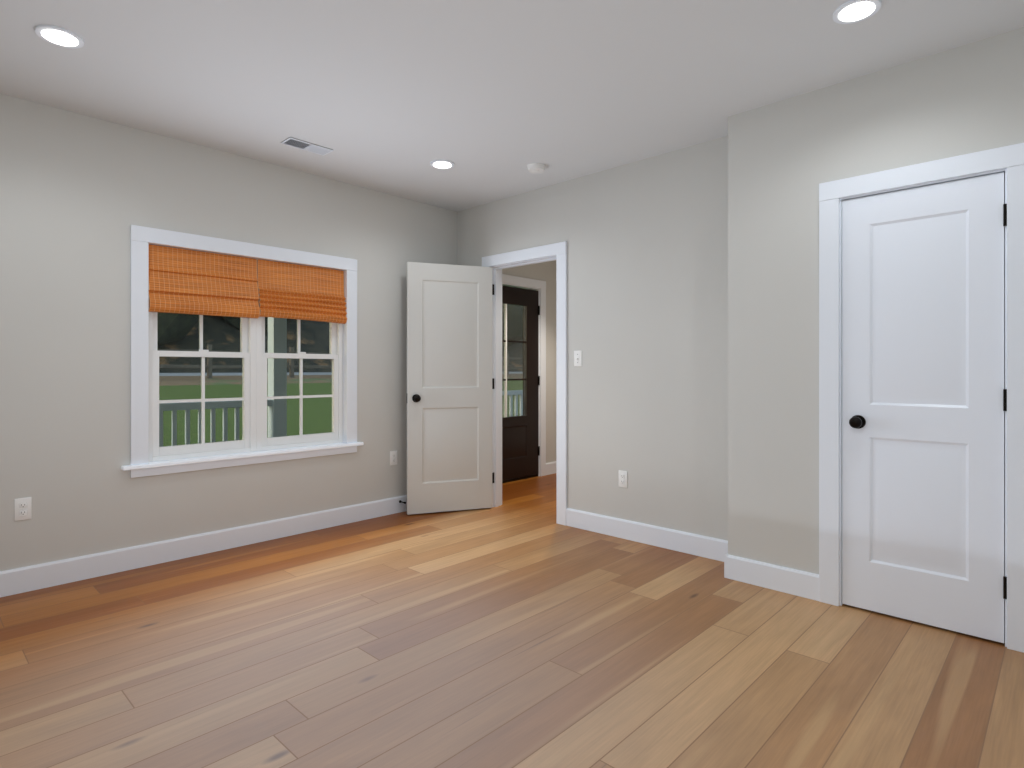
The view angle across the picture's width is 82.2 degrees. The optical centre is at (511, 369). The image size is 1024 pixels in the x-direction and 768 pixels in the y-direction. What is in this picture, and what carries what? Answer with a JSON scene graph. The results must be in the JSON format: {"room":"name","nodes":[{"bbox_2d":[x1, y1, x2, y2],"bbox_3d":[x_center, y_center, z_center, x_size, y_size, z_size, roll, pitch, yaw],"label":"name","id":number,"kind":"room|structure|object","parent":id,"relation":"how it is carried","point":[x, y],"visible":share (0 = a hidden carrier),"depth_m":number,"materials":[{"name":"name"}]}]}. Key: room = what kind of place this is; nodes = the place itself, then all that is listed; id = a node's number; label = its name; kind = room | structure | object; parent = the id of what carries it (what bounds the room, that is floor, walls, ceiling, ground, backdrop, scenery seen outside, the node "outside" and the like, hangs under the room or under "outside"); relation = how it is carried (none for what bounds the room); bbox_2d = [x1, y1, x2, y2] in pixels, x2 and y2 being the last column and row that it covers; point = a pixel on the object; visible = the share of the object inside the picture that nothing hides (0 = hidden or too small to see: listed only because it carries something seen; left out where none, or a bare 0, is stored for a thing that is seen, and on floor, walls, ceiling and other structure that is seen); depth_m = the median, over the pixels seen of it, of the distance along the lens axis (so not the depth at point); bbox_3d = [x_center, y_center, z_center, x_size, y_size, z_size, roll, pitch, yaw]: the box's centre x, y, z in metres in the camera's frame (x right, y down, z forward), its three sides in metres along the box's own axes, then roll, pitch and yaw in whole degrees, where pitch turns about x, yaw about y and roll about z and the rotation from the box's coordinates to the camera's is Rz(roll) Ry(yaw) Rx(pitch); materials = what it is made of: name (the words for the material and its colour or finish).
{"room":"empty bedroom","nodes":[
{"label":"empty bedroom","id":0,"kind":"room"},
{"bbox_2d":[0,93,456,570],"bbox_3d":[-2.236,-0.128,3.556,0.160,2.590,5.140,0,0,43],"label":"wall","id":1,"kind":"structure","parent":0,"point":[80,194],"depth_m":3.41,"materials":[{"name":"paint"}]},
{"bbox_2d":[14,497,31,520],"bbox_3d":[-2.567,0.730,3.084,0.008,0.115,0.070,0,0,43],"label":"outlet","id":2,"kind":"object","parent":1,"relation":"attached to","point":[22,508],"visible":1,"depth_m":3.08,"materials":[{"name":"white plastic"}]},
{"bbox_2d":[0,495,406,597],"bbox_3d":[-2.173,1.101,3.495,0.015,0.130,4.900,0,0,44],"label":"baseboard","id":3,"kind":"structure","parent":1,"relation":"attached to","point":[44,575],"depth_m":3.62,"materials":[{"name":"white wood"}]},
{"bbox_2d":[121,225,363,477],"bbox_3d":[-1.762,-0.108,4.021,0.208,1.479,1.585,0,0,43],"label":"window unit","id":4,"kind":"structure","parent":1,"relation":"in","point":[253,355],"depth_m":3.93,"materials":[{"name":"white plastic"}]},
{"bbox_2d":[149,244,259,318],"bbox_3d":[-1.942,-0.552,3.741,0.056,0.405,0.653,0,0,43],"label":"window shade","id":5,"kind":"object","parent":4,"relation":"attached to","point":[183,281],"visible":0.98,"depth_m":3.72,"materials":[{"name":"brown wood"}]},
{"bbox_2d":[257,259,346,323],"bbox_3d":[-1.487,-0.552,4.218,0.060,0.405,0.653,0,0,43],"label":"window shade","id":6,"kind":"object","parent":4,"relation":"attached to","point":[293,291],"visible":1,"depth_m":4.20,"materials":[{"name":"brown wood"}]},
{"bbox_2d":[390,451,396,465],"bbox_3d":[-0.962,0.716,4.777,0.008,0.115,0.070,0,0,43],"label":"outlet","id":7,"kind":"object","parent":1,"relation":"attached to","point":[393,457],"visible":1,"depth_m":4.77,"materials":[{"name":"white plastic"}]},
{"bbox_2d":[0,473,1023,767],"bbox_3d":[0.287,1.217,2.954,5.110,0.100,7.740,0,0,43],"label":"floor","id":8,"kind":"structure","parent":0,"point":[520,627],"depth_m":2.33,"materials":[{"name":"brown wood"}]},
{"bbox_2d":[0,0,1023,211],"bbox_3d":[0.287,-1.483,2.954,5.110,0.120,7.740,0,0,43],"label":"ceiling","id":9,"kind":"structure","parent":0,"point":[491,100],"depth_m":2.79,"materials":[{"name":"white paint"}]},
{"bbox_2d":[35,25,83,48],"bbox_3d":[-1.926,-1.418,2.503,0.166,0.010,0.166,0,0,43],"label":"recessed light","id":10,"kind":"object","parent":9,"relation":"in","point":[59,36],"visible":1,"depth_m":2.49,"materials":[{"name":"white"}]},
{"bbox_2d":[281,137,332,155],"bbox_3d":[-1.300,-1.417,3.733,0.125,0.011,0.290,0,0,43],"label":"ceiling vent","id":11,"kind":"object","parent":9,"relation":"in","point":[305,145],"visible":1,"depth_m":3.72,"materials":[{"name":"white metal"}]},
{"bbox_2d":[430,160,453,168],"bbox_3d":[-0.481,-1.418,4.055,0.166,0.010,0.166,0,0,43],"label":"recessed light","id":12,"kind":"object","parent":9,"relation":"in","point":[442,164],"visible":1,"depth_m":4.04,"materials":[{"name":"white"}]},
{"bbox_2d":[527,163,544,173],"bbox_3d":[0.169,-1.405,4.100,0.124,0.036,0.124,0,0,43],"label":"smoke detector","id":13,"kind":"object","parent":9,"relation":"attached to","point":[535,168],"visible":1,"depth_m":4.06,"materials":[{"name":"white plastic"}]},
{"bbox_2d":[833,0,880,23],"bbox_3d":[1.361,-1.418,2.320,0.166,0.010,0.166,0,0,43],"label":"recessed light","id":14,"kind":"object","parent":9,"relation":"in","point":[851,11],"visible":1,"depth_m":2.31,"materials":[{"name":"white"}]},
{"bbox_2d":[502,260,555,462],"bbox_3d":[0.238,-0.128,6.447,0.230,2.590,2.740,0,0,43],"label":"wall","id":15,"kind":"structure","parent":0,"point":[545,271],"depth_m":6.57,"materials":[{"name":"paint"}]},
{"bbox_2d":[502,285,539,479],"bbox_3d":[-0.040,0.134,6.078,0.121,2.003,0.998,0,0,43],"label":"hall door","id":16,"kind":"structure","parent":15,"relation":"in","point":[520,450],"depth_m":6.28,"materials":[{"name":"black wood"}]},
{"bbox_2d":[546,462,555,474],"bbox_3d":[0.753,1.101,6.912,0.015,0.130,1.117,0,0,44],"label":"baseboard","id":17,"kind":"structure","parent":15,"relation":"attached to","point":[550,467],"depth_m":6.57,"materials":[{"name":"white"}]},
{"bbox_2d":[457,136,727,540],"bbox_3d":[1.218,-0.128,3.738,4.600,2.590,0.120,0,0,43],"label":"wall","id":18,"kind":"structure","parent":0,"point":[646,239],"depth_m":3.97,"materials":[{"name":"paint"}]},
{"bbox_2d":[407,262,491,514],"bbox_3d":[-0.515,0.146,4.844,0.386,2.018,0.664,0,0,43],"label":"bedroom door","id":19,"kind":"structure","parent":18,"relation":"in","point":[449,387],"depth_m":4.81,"materials":[{"name":"white wood"}]},
{"bbox_2d":[482,241,566,525],"bbox_3d":[0.126,0.101,4.773,0.912,2.132,0.162,0,0,44],"label":"door frame","id":20,"kind":"structure","parent":18,"relation":"attached to","point":[556,251],"depth_m":4.99,"materials":[{"name":"white wood"}]},
{"bbox_2d":[574,351,581,365],"bbox_3d":[0.483,-0.085,4.340,0.070,0.115,0.020,0,0,43],"label":"light switch","id":21,"kind":"object","parent":18,"relation":"attached to","point":[577,358],"visible":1,"depth_m":4.34,"materials":[{"name":"white plastic"}]},
{"bbox_2d":[619,470,626,487],"bbox_3d":[0.769,0.757,4.076,0.070,0.115,0.008,0,0,43],"label":"outlet","id":22,"kind":"object","parent":18,"relation":"attached to","point":[622,478],"visible":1,"depth_m":4.07,"materials":[{"name":"white plastic"}]},
{"bbox_2d":[566,508,727,560],"bbox_3d":[0.899,1.101,3.947,1.346,0.130,0.015,0,0,44],"label":"baseboard","id":23,"kind":"structure","parent":18,"relation":"attached to","point":[685,542],"depth_m":3.93,"materials":[{"name":"white wood"}]},
{"bbox_2d":[728,27,1023,573],"bbox_3d":[2.029,-0.128,2.706,2.002,2.590,0.260,0,0,43],"label":"wall","id":24,"kind":"structure","parent":0,"point":[787,157],"depth_m":3.05,"materials":[{"name":"paint"}]},
{"bbox_2d":[720,550,818,600],"bbox_3d":[1.376,1.101,3.136,0.492,0.130,0.015,0,0,44],"label":"baseboard","id":25,"kind":"structure","parent":24,"relation":"attached to","point":[800,583],"depth_m":3.12,"materials":[{"name":"white wood"}]},
{"bbox_2d":[819,143,1023,652],"bbox_3d":[1.937,0.115,2.778,0.815,2.105,0.281,0,0,44],"label":"door frame","id":26,"kind":"structure","parent":24,"relation":"attached to","point":[1008,161],"depth_m":2.66,"materials":[{"name":"white wood"}]},
{"bbox_2d":[842,172,1006,642],"bbox_3d":[1.847,0.160,2.676,0.626,1.991,0.107,0,0,43],"label":"closet door","id":27,"kind":"structure","parent":24,"relation":"in","point":[924,399],"depth_m":2.67,"materials":[{"name":"white wood"}]},
{"label":"outside","id":28,"kind":"structure","parent":0,"visible":0},
{"bbox_2d":[157,315,522,445],"bbox_3d":[1.545,-18.153,58.489,69.700,39.639,130.000,0,0,43],"label":"ground","id":29,"kind":"structure","parent":28,"point":[219,390],"depth_m":21.51,"materials":[{"name":"green plant"}]},
{"bbox_2d":[157,304,522,346],"bbox_3d":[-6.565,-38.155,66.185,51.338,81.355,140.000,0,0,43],"label":"trees","id":30,"kind":"object","parent":29,"relation":"on","point":[168,328],"depth_m":25.20,"materials":[{"name":"green plant"}]},
{"bbox_2d":[157,345,522,378],"bbox_3d":[8.250,-0.256,41.511,0.160,1.320,80.741,0,0,43],"label":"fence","id":31,"kind":"object","parent":29,"relation":"on","point":[209,366],"depth_m":21.66,"materials":[{"name":"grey wood"}]},
{"bbox_2d":[159,317,522,446],"bbox_3d":[-2.292,0.057,5.608,2.735,3.340,16.000,0,0,43],"label":"porch","id":32,"kind":"object","parent":29,"relation":"on","point":[273,374],"depth_m":5.99,"materials":[{"name":"white paint"}]}
]}

